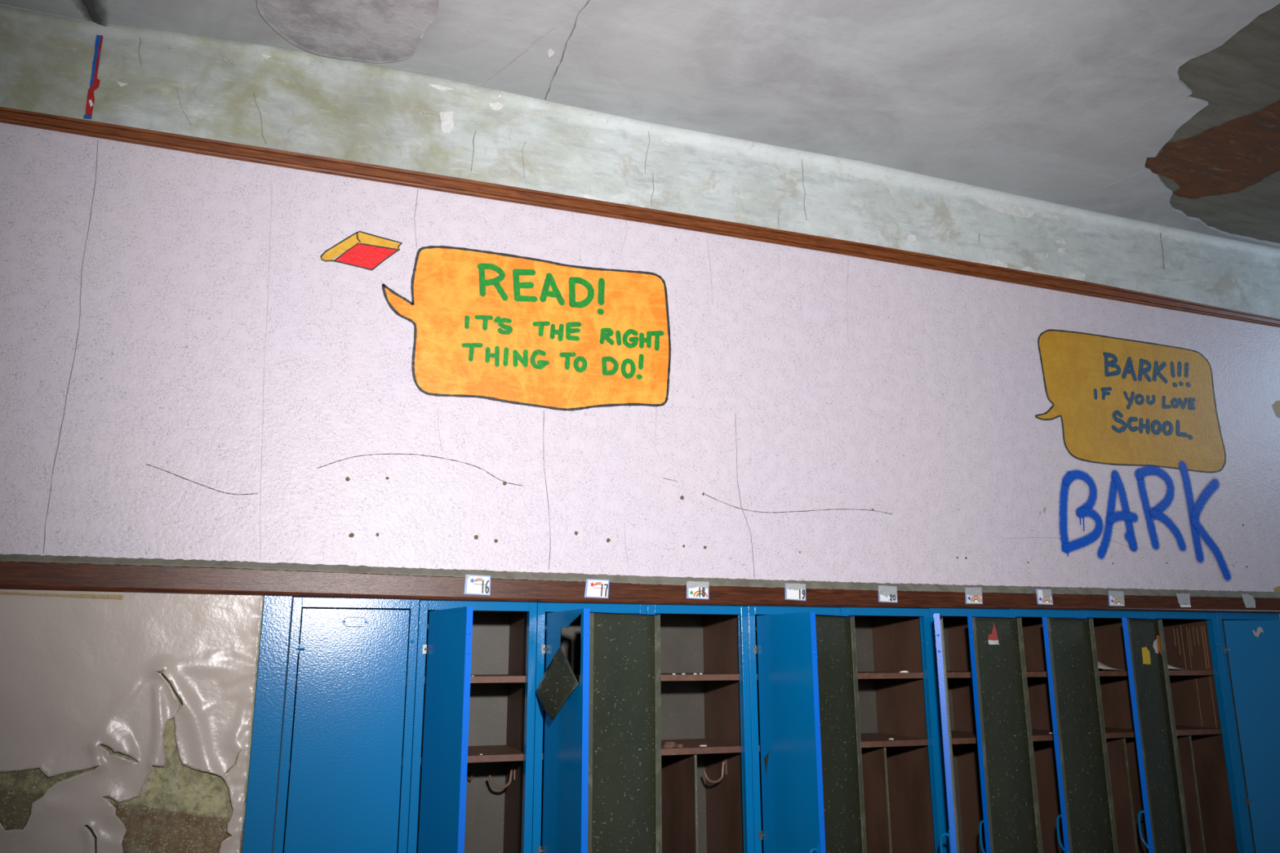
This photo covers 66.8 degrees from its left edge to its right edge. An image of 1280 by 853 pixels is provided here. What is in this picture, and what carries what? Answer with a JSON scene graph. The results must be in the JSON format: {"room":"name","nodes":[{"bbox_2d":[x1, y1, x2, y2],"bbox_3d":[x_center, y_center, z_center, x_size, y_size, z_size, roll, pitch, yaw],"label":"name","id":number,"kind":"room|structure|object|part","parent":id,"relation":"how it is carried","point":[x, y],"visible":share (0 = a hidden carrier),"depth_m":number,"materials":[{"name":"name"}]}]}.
{"room":"abandoned school classroom","nodes":[
{"label":"abandoned school classroom","id":0,"kind":"room"},
{"bbox_2d":[0,4,1279,852],"bbox_3d":[1.065,0.671,3.727,9.800,3.628,0.090,5,-14,-20],"label":"wall","id":1,"kind":"structure","parent":0,"point":[185,374],"depth_m":3.29,"materials":[{"name":"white paint"}]},
{"bbox_2d":[0,591,123,599],"bbox_3d":[-1.638,0.474,2.728,0.330,0.017,0.002,5,-14,-20],"label":"tape","id":2,"kind":"object","parent":1,"relation":"attached to","point":[92,596],"visible":1,"depth_m":2.74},
{"bbox_2d":[320,231,402,271],"bbox_3d":[-0.934,-0.592,3.260,0.261,0.136,0.002,5,-14,-20],"label":"book","id":3,"kind":"object","parent":1,"relation":"attached to","point":[362,250],"visible":1,"depth_m":3.26,"materials":[{"name":"red paint"}]},
{"bbox_2d":[463,574,490,595],"bbox_3d":[-0.523,0.510,3.125,0.084,0.065,0.002,5,-14,-20],"label":"name card","id":4,"kind":"object","parent":1,"relation":"attached to","point":[476,584],"visible":1,"depth_m":3.12,"materials":[{"name":"white paper"}]},
{"bbox_2d":[381,245,671,411],"bbox_3d":[-0.377,-0.338,3.408,1.045,0.562,0.003,5,-14,-20],"label":"speech bubble","id":5,"kind":"object","parent":1,"relation":"attached to","point":[503,327],"visible":1,"depth_m":3.41,"materials":[{"name":"orange paper"}]},
{"bbox_2d":[584,578,608,598],"bbox_3d":[-0.145,0.544,3.259,0.088,0.063,0.002,5,-14,-20],"label":"name card","id":6,"kind":"object","parent":1,"relation":"attached to","point":[599,588],"visible":1,"depth_m":3.26,"materials":[{"name":"white paper"}]},
{"bbox_2d":[0,554,1279,613],"bbox_3d":[1.074,0.643,3.707,9.800,0.110,0.024,5,-14,-20],"label":"trim","id":7,"kind":"structure","parent":1,"relation":"attached to","point":[17,571],"depth_m":3.17,"materials":[{"name":"brown wood"}]},
{"bbox_2d":[0,106,1279,327],"bbox_3d":[1.070,-0.699,4.029,9.800,0.074,0.023,5,-14,-20],"label":"trim","id":8,"kind":"structure","parent":1,"relation":"attached to","point":[203,146],"depth_m":3.57,"materials":[{"name":"brown wood"}]},
{"bbox_2d":[686,581,708,599],"bbox_3d":[0.202,0.571,3.383,0.086,0.062,0.002,5,-14,-20],"label":"name card","id":9,"kind":"object","parent":1,"relation":"attached to","point":[695,589],"visible":1,"depth_m":3.38,"materials":[{"name":"white paper"}]},
{"bbox_2d":[785,582,805,600],"bbox_3d":[0.563,0.599,3.512,0.087,0.062,0.002,5,-14,-20],"label":"name card","id":10,"kind":"object","parent":1,"relation":"attached to","point":[793,591],"visible":1,"depth_m":3.51,"materials":[{"name":"white paper"}]},
{"bbox_2d":[878,585,897,602],"bbox_3d":[0.931,0.629,3.643,0.084,0.063,0.002,5,-14,-20],"label":"name card","id":11,"kind":"object","parent":1,"relation":"attached to","point":[886,593],"visible":1,"depth_m":3.64,"materials":[{"name":"white paper"}]},
{"bbox_2d":[964,586,982,604],"bbox_3d":[1.299,0.658,3.776,0.082,0.065,0.002,5,-14,-20],"label":"name card","id":12,"kind":"object","parent":1,"relation":"attached to","point":[973,595],"visible":1,"depth_m":3.77,"materials":[{"name":"white paper"}]},
{"bbox_2d":[1035,588,1053,604],"bbox_3d":[1.623,0.683,3.892,0.080,0.063,0.002,5,-14,-20],"label":"name card","id":13,"kind":"object","parent":1,"relation":"attached to","point":[1044,597],"visible":1,"depth_m":3.89,"materials":[{"name":"white paper"}]},
{"bbox_2d":[1107,591,1124,606],"bbox_3d":[1.972,0.712,4.016,0.087,0.063,0.002,5,-14,-20],"label":"name card","id":14,"kind":"object","parent":1,"relation":"attached to","point":[1116,598],"visible":1,"depth_m":4.01,"materials":[{"name":"white paper"}]},
{"bbox_2d":[1035,328,1226,472],"bbox_3d":[2.180,-0.111,4.317,1.078,0.594,0.003,5,-14,-20],"label":"speech bubble","id":15,"kind":"object","parent":1,"relation":"attached to","point":[1117,401],"visible":1,"depth_m":4.32,"materials":[{"name":"paper"}]},
{"bbox_2d":[1058,461,1231,581],"bbox_3d":[2.188,0.394,4.197,0.994,0.578,0.004,5,-14,-20],"label":"graffiti","id":16,"kind":"object","parent":1,"relation":"attached to","point":[1086,509],"visible":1,"depth_m":4.19,"materials":[{"name":"blue paint"}]},
{"bbox_2d":[1176,592,1191,607],"bbox_3d":[2.321,0.741,4.141,0.076,0.063,0.001,5,-14,-20],"label":"name card","id":17,"kind":"object","parent":1,"relation":"attached to","point":[1184,599],"visible":1,"depth_m":4.14,"materials":[{"name":"white paper"}]},
{"bbox_2d":[1241,593,1255,608],"bbox_3d":[2.679,0.766,4.270,0.076,0.065,0.001,5,-14,-20],"label":"name card","id":18,"kind":"object","parent":1,"relation":"attached to","point":[1249,602],"visible":1,"depth_m":4.27,"materials":[{"name":"white paper"}]},
{"bbox_2d":[1271,400,1279,417],"bbox_3d":[3.050,-0.084,4.640,0.072,0.096,0.002,5,-14,-20],"label":"speech bubble","id":19,"kind":"object","parent":1,"relation":"attached to","point":[1275,404],"depth_m":4.63,"materials":[{"name":"beige paper"}]},
{"bbox_2d":[0,0,1279,248],"bbox_3d":[2.000,-1.696,1.653,9.800,0.104,5.560,5,-14,-20],"label":"ceiling","id":20,"kind":"structure","parent":0,"point":[1165,113],"depth_m":3.40,"materials":[{"name":"grey paint"}]},
{"bbox_3d":[1.943,1.901,0.979,9.800,0.050,5.950,5,-14,-20],"label":"floor","id":21,"kind":"structure","parent":0,"visible":0},
{"bbox_2d":[241,595,292,852],"bbox_3d":[-1.094,1.382,2.732,0.081,1.792,0.028,5,-14,-20],"label":"filler panel","id":22,"kind":"object","parent":21,"relation":"on","point":[264,766],"visible":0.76,"depth_m":2.84,"materials":[{"name":"blue paint"}]},
{"bbox_2d":[271,597,419,852],"bbox_3d":[-0.933,1.440,2.960,0.376,1.786,0.427,5,-14,-20],"label":"locker","id":23,"kind":"object","parent":21,"relation":"on","point":[344,780],"visible":1,"depth_m":2.92,"materials":[{"name":"blue metal"}]},
{"bbox_3d":[-1.118,1.421,2.925,0.003,1.766,0.373,5,-14,-20],"label":"panel","id":24,"kind":"part","parent":23,"relation":"part of","materials":[{"name":"blue metal"}]},
{"bbox_2d":[288,751,291,769],"bbox_3d":[-0.945,1.055,3.083,0.368,0.021,0.354,5,-14,-20],"label":"shelf","id":25,"kind":"object","parent":23,"relation":"attached to","point":[291,752],"depth_m":2.93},
{"bbox_3d":[-0.877,0.601,2.985,0.073,0.027,0.005,5,-14,-20],"label":"number plate","id":26,"kind":"part","parent":23,"relation":"part of","materials":[{"name":"blue paint"}]},
{"bbox_2d":[406,600,537,852],"bbox_3d":[-0.527,1.439,2.956,0.380,1.783,0.716,5,-14,-20],"label":"locker","id":27,"kind":"object","parent":21,"relation":"on","point":[463,800],"visible":0.98,"depth_m":3.10,"materials":[{"name":"blue metal"}]},
{"bbox_3d":[-0.580,1.375,2.733,0.002,1.694,0.322,8,-16,-30],"label":"door","id":28,"kind":"part","parent":27,"relation":"part of","materials":[{"name":"blue metal"}]},
{"bbox_3d":[-0.649,1.507,3.283,0.374,1.763,0.004,5,-14,-20],"label":"panel","id":29,"kind":"part","parent":27,"relation":"part of","materials":[{"name":"blue metal"}]},
{"bbox_2d":[420,745,524,764],"bbox_3d":[-0.588,1.085,3.210,0.372,0.021,0.354,5,-14,-20],"label":"shelf","id":30,"kind":"object","parent":27,"relation":"attached to","point":[491,753],"depth_m":3.11,"materials":[{"name":"brown wood"}]},
{"bbox_2d":[424,674,525,683],"bbox_3d":[-0.589,0.849,3.267,0.372,0.021,0.354,5,-14,-20],"label":"shelf","id":31,"kind":"object","parent":27,"relation":"attached to","point":[477,678],"depth_m":3.14,"materials":[{"name":"brown wood"}]},
{"bbox_3d":[-0.409,1.482,3.177,0.003,1.763,0.373,5,-14,-20],"label":"panel","id":32,"kind":"part","parent":27,"relation":"part of","materials":[{"name":"brown wood"}]},
{"bbox_2d":[531,602,647,852],"bbox_3d":[-0.168,1.468,3.079,0.392,1.782,0.725,5,-14,-20],"label":"locker","id":33,"kind":"object","parent":21,"relation":"on","point":[561,740],"visible":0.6,"depth_m":2.99,"materials":[{"name":"metal"}]},
{"bbox_2d":[542,743,544,759],"bbox_3d":[-0.228,1.115,3.339,0.376,0.021,0.354,5,-14,-20],"label":"shelf","id":34,"kind":"object","parent":33,"relation":"attached to","point":[543,744],"depth_m":3.13,"materials":[{"name":"blue metal"}]},
{"bbox_3d":[-0.289,1.538,3.411,0.378,1.762,0.004,5,-14,-20],"label":"panel","id":35,"kind":"part","parent":33,"relation":"part of","materials":[{"name":"blue metal"}]},
{"bbox_3d":[-0.236,1.403,2.851,0.001,1.693,0.326,6,-15,-24],"label":"door","id":36,"kind":"part","parent":33,"relation":"part of","materials":[{"name":"blue metal"}]},
{"bbox_2d":[574,673,580,681],"bbox_3d":[-0.229,0.879,3.395,0.376,0.021,0.354,5,-14,-20],"label":"shelf","id":37,"kind":"object","parent":33,"relation":"attached to","point":[577,675],"depth_m":3.22,"materials":[{"name":"brown wood"}]},
{"bbox_2d":[587,604,754,852],"bbox_3d":[0.040,1.507,3.245,0.647,1.782,0.548,5,-14,-20],"label":"locker","id":38,"kind":"object","parent":21,"relation":"on","point":[644,796],"visible":0.83,"depth_m":3.33,"materials":[{"name":"green metal"}]},
{"bbox_2d":[662,743,672,747],"bbox_3d":[0.095,1.088,3.310,0.034,0.014,0.023,5,-14,-20],"label":"flake","id":39,"kind":"object","parent":38,"relation":"on","point":[666,745],"visible":1,"depth_m":3.30,"materials":[{"name":"brown"}]},
{"bbox_2d":[664,742,675,746],"bbox_3d":[0.107,1.098,3.354,0.034,0.016,0.034,13,-19,-43],"label":"flake","id":40,"kind":"object","parent":38,"relation":"on","point":[673,744],"visible":0.62,"depth_m":3.34,"materials":[{"name":"brown"}]},
{"bbox_2d":[675,743,684,747],"bbox_3d":[0.138,1.095,3.329,0.024,0.011,0.026,-11,-17,39],"label":"flake","id":41,"kind":"object","parent":38,"relation":"on","point":[679,745],"visible":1,"depth_m":3.32,"materials":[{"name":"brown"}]},
{"bbox_3d":[0.072,1.567,3.540,0.374,1.762,0.004,5,-14,-20],"label":"panel","id":42,"kind":"part","parent":38,"relation":"part of","materials":[{"name":"brown wood"}]},
{"bbox_2d":[660,672,739,680],"bbox_3d":[0.132,0.909,3.524,0.372,0.021,0.354,5,-14,-20],"label":"shelf","id":43,"kind":"object","parent":38,"relation":"attached to","point":[664,676],"depth_m":3.38,"materials":[{"name":"brown wood"}]},
{"bbox_3d":[0.202,1.494,3.193,0.380,1.782,0.032,5,-14,-20],"label":"frame","id":44,"kind":"part","parent":38,"relation":"part of","materials":[{"name":"blue paint"}]},
{"bbox_2d":[661,738,741,755],"bbox_3d":[0.133,1.144,3.467,0.372,0.021,0.354,5,-14,-20],"label":"shelf","id":45,"kind":"object","parent":38,"relation":"attached to","point":[691,747],"depth_m":3.36,"materials":[{"name":"brown wood"}]},
{"bbox_3d":[0.312,1.542,3.434,0.003,1.762,0.373,5,-14,-20],"label":"panel","id":46,"kind":"part","parent":38,"relation":"part of","materials":[{"name":"brown wood"}]},
{"bbox_2d":[746,605,841,852],"bbox_3d":[0.554,1.528,3.338,0.380,1.783,0.720,5,-14,-20],"label":"locker","id":47,"kind":"object","parent":21,"relation":"on","point":[788,816],"visible":0.62,"depth_m":3.23,"materials":[{"name":"blue metal"}]},
{"bbox_2d":[758,736,760,751],"bbox_3d":[0.491,1.174,3.595,0.372,0.021,0.354,5,-14,-20],"label":"shelf","id":48,"kind":"object","parent":47,"relation":"attached to","point":[758,736],"depth_m":3.48,"materials":[{"name":"blue metal"}]},
{"bbox_3d":[0.431,1.597,3.668,0.374,1.763,0.004,5,-14,-20],"label":"panel","id":49,"kind":"part","parent":47,"relation":"part of","materials":[{"name":"blue metal"}]},
{"bbox_3d":[0.487,1.463,3.111,0.001,1.694,0.322,6,-15,-25],"label":"door","id":50,"kind":"part","parent":47,"relation":"part of","materials":[{"name":"blue metal"}]},
{"bbox_3d":[0.536,1.382,2.990,0.039,0.175,0.016,6,-15,-25],"label":"handle","id":51,"kind":"part","parent":47,"relation":"part of","materials":[{"name":"blue paint"}]},
{"bbox_2d":[815,607,946,852],"bbox_3d":[0.765,1.563,3.492,0.649,1.785,0.570,5,-14,-20],"label":"locker","id":52,"kind":"object","parent":21,"relation":"on","point":[881,794],"visible":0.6,"depth_m":3.62,"materials":[{"name":"metal"}]},
{"bbox_3d":[0.792,1.626,3.797,0.379,1.765,0.004,5,-14,-20],"label":"panel","id":53,"kind":"part","parent":52,"relation":"part of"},
{"bbox_2d":[857,671,923,679],"bbox_3d":[0.852,0.969,3.781,0.377,0.021,0.354,5,-14,-20],"label":"shelf","id":54,"kind":"object","parent":52,"relation":"attached to","point":[861,675],"depth_m":3.64,"materials":[{"name":"brown wood"}]},
{"bbox_2d":[860,733,928,747],"bbox_3d":[0.853,1.204,3.724,0.377,0.021,0.354,5,-14,-20],"label":"shelf","id":55,"kind":"object","parent":52,"relation":"attached to","point":[868,740],"depth_m":3.62,"materials":[{"name":"brown wood"}]},
{"bbox_3d":[1.034,1.600,3.692,0.003,1.765,0.373,5,-14,-20],"label":"panel","id":56,"kind":"part","parent":52,"relation":"part of","materials":[{"name":"brown wood"}]},
{"bbox_2d":[924,608,1009,852],"bbox_3d":[1.174,1.585,3.593,0.563,1.788,0.658,5,-14,-20],"label":"locker","id":57,"kind":"object","parent":21,"relation":"on","point":[962,808],"visible":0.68,"depth_m":3.93,"materials":[{"name":"blue metal"}]},
{"bbox_3d":[1.088,1.519,3.364,0.002,1.699,0.317,-5,-14,18],"label":"door","id":58,"kind":"part","parent":57,"relation":"part of","materials":[{"name":"blue metal"}]},
{"bbox_3d":[1.026,1.443,3.250,0.039,0.175,0.016,-5,-14,18],"label":"handle","id":59,"kind":"part","parent":57,"relation":"part of","materials":[{"name":"blue paint"}]},
{"bbox_3d":[1.150,1.654,3.925,0.369,1.768,0.004,5,-14,-20],"label":"panel","id":60,"kind":"part","parent":57,"relation":"part of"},
{"bbox_2d":[946,671,972,678],"bbox_3d":[1.211,0.999,3.909,0.367,0.021,0.354,5,-14,-20],"label":"shelf","id":61,"kind":"object","parent":57,"relation":"attached to","point":[950,674],"depth_m":3.74,"materials":[{"name":"brown wood"}]},
{"bbox_2d":[951,730,977,744],"bbox_3d":[1.211,1.234,3.852,0.367,0.021,0.354,5,-14,-20],"label":"shelf","id":62,"kind":"object","parent":57,"relation":"attached to","point":[958,737],"depth_m":3.71,"materials":[{"name":"brown wood"}]},
{"bbox_3d":[1.389,1.628,3.819,0.003,1.768,0.373,5,-14,-20],"label":"panel","id":63,"kind":"part","parent":57,"relation":"part of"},
{"bbox_2d":[967,608,1081,852],"bbox_3d":[1.456,1.629,3.782,0.621,1.789,0.486,5,-14,-20],"label":"locker","id":64,"kind":"object","parent":21,"relation":"on","point":[1020,796],"visible":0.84,"depth_m":3.69,"materials":[{"name":"metal"}]},
{"bbox_3d":[1.246,1.504,3.510,0.016,0.175,0.039,9,-16,-32],"label":"handle","id":65,"kind":"part","parent":64,"relation":"part of","materials":[{"name":"blue paint"}]},
{"bbox_3d":[1.367,1.564,3.556,0.299,1.700,0.002,8,-16,-32],"label":"door","id":66,"kind":"part","parent":64,"relation":"part of","materials":[{"name":"blue metal"}]},
{"bbox_2d":[1026,670,1047,677],"bbox_3d":[1.557,1.027,4.032,0.350,0.021,0.354,5,-14,-20],"label":"shelf","id":67,"kind":"object","parent":64,"relation":"attached to","point":[1030,673],"depth_m":3.86,"materials":[{"name":"brown wood"}]},
{"bbox_3d":[1.727,1.655,3.940,0.003,1.769,0.373,5,-14,-20],"label":"panel","id":68,"kind":"part","parent":64,"relation":"part of","materials":[{"name":"brown wood"}]},
{"bbox_2d":[1031,728,1053,741],"bbox_3d":[1.557,1.263,3.975,0.350,0.021,0.354,5,-14,-20],"label":"shelf","id":69,"kind":"object","parent":64,"relation":"attached to","point":[1038,735],"depth_m":3.82,"materials":[{"name":"brown wood"}]},
{"bbox_3d":[1.626,1.609,3.702,0.358,1.789,0.032,5,-14,-20],"label":"frame","id":70,"kind":"part","parent":64,"relation":"part of","materials":[{"name":"blue paint"}]},
{"bbox_2d":[1041,609,1150,852],"bbox_3d":[1.794,1.656,3.902,0.637,1.790,0.488,5,-14,-20],"label":"locker","id":71,"kind":"object","parent":21,"relation":"on","point":[1100,785],"visible":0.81,"depth_m":3.83,"materials":[{"name":"green metal"}]},
{"bbox_3d":[1.702,1.591,3.675,0.307,1.701,0.002,8,-16,-32],"label":"door","id":72,"kind":"part","parent":71,"relation":"part of","materials":[{"name":"metal"}]},
{"bbox_3d":[1.577,1.531,3.626,0.016,0.175,0.039,9,-16,-32],"label":"handle","id":73,"kind":"part","parent":71,"relation":"part of","materials":[{"name":"blue paint"}]},
{"bbox_2d":[1097,661,1119,670],"bbox_3d":[1.908,0.950,4.081,0.220,0.148,0.101,5,-14,-20],"label":"paper sheet","id":74,"kind":"object","parent":71,"relation":"on","point":[1100,665],"visible":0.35,"depth_m":4.04,"materials":[{"name":"grey paper"}]},
{"bbox_2d":[1098,670,1128,676],"bbox_3d":[1.898,1.056,4.154,0.358,0.021,0.354,5,-14,-20],"label":"shelf","id":75,"kind":"object","parent":71,"relation":"attached to","point":[1101,673],"depth_m":3.99,"materials":[{"name":"brown wood"}]},
{"bbox_3d":[1.968,1.637,3.824,0.366,1.790,0.032,5,-14,-20],"label":"frame","id":76,"kind":"part","parent":71,"relation":"part of","materials":[{"name":"blue paint"}]},
{"bbox_3d":[2.072,1.684,4.063,0.003,1.770,0.373,5,-14,-20],"label":"panel","id":77,"kind":"part","parent":71,"relation":"part of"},
{"bbox_2d":[1105,727,1135,738],"bbox_3d":[1.899,1.291,4.097,0.358,0.021,0.354,5,-14,-20],"label":"shelf","id":78,"kind":"object","parent":71,"relation":"attached to","point":[1110,732],"depth_m":3.96,"materials":[{"name":"brown wood"}]},
{"bbox_2d":[1121,611,1248,852],"bbox_3d":[2.150,1.681,4.012,0.647,1.791,0.521,5,-14,-20],"label":"locker","id":79,"kind":"object","parent":21,"relation":"on","point":[1191,790],"visible":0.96,"depth_m":4.05,"materials":[{"name":"metal"}]},
{"bbox_3d":[2.053,1.616,3.782,0.318,1.702,0.002,11,-17,-38],"label":"door","id":80,"kind":"part","parent":79,"relation":"part of","materials":[{"name":"blue metal"}]},
{"bbox_3d":[1.932,1.553,3.718,0.016,0.175,0.039,11,-17,-38],"label":"handle","id":81,"kind":"part","parent":79,"relation":"part of","materials":[{"name":"blue paint"}]},
{"bbox_2d":[1167,664,1189,670],"bbox_3d":[2.235,0.977,4.197,0.240,0.148,0.101,5,-14,-20],"label":"paper sheet","id":82,"kind":"object","parent":79,"relation":"on","point":[1170,667],"visible":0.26,"depth_m":4.17,"materials":[{"name":"grey paper"}]},
{"bbox_2d":[1168,669,1213,675],"bbox_3d":[2.249,1.085,4.279,0.368,0.021,0.354,5,-14,-20],"label":"shelf","id":83,"kind":"object","parent":79,"relation":"attached to","point":[1171,672],"depth_m":4.14,"materials":[{"name":"brown wood"}]},
{"bbox_3d":[2.427,1.713,4.190,0.003,1.771,0.373,5,-14,-20],"label":"panel","id":84,"kind":"part","parent":79,"relation":"part of","materials":[{"name":"brown wood"}]},
{"bbox_2d":[1175,725,1222,735],"bbox_3d":[2.249,1.320,4.222,0.368,0.021,0.354,5,-14,-20],"label":"shelf","id":85,"kind":"object","parent":79,"relation":"attached to","point":[1180,730],"depth_m":4.10,"materials":[{"name":"brown wood"}]},
{"bbox_2d":[1216,612,1279,852],"bbox_3d":[2.638,1.717,4.169,0.376,1.792,0.554,5,-14,-20],"label":"locker","id":86,"kind":"object","parent":21,"relation":"on","point":[1250,642],"visible":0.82,"depth_m":4.11,"materials":[{"name":"blue metal"}]},
{"bbox_3d":[2.782,1.742,4.316,0.003,1.772,0.373,5,-14,-20],"label":"panel","id":87,"kind":"part","parent":86,"relation":"part of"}
]}

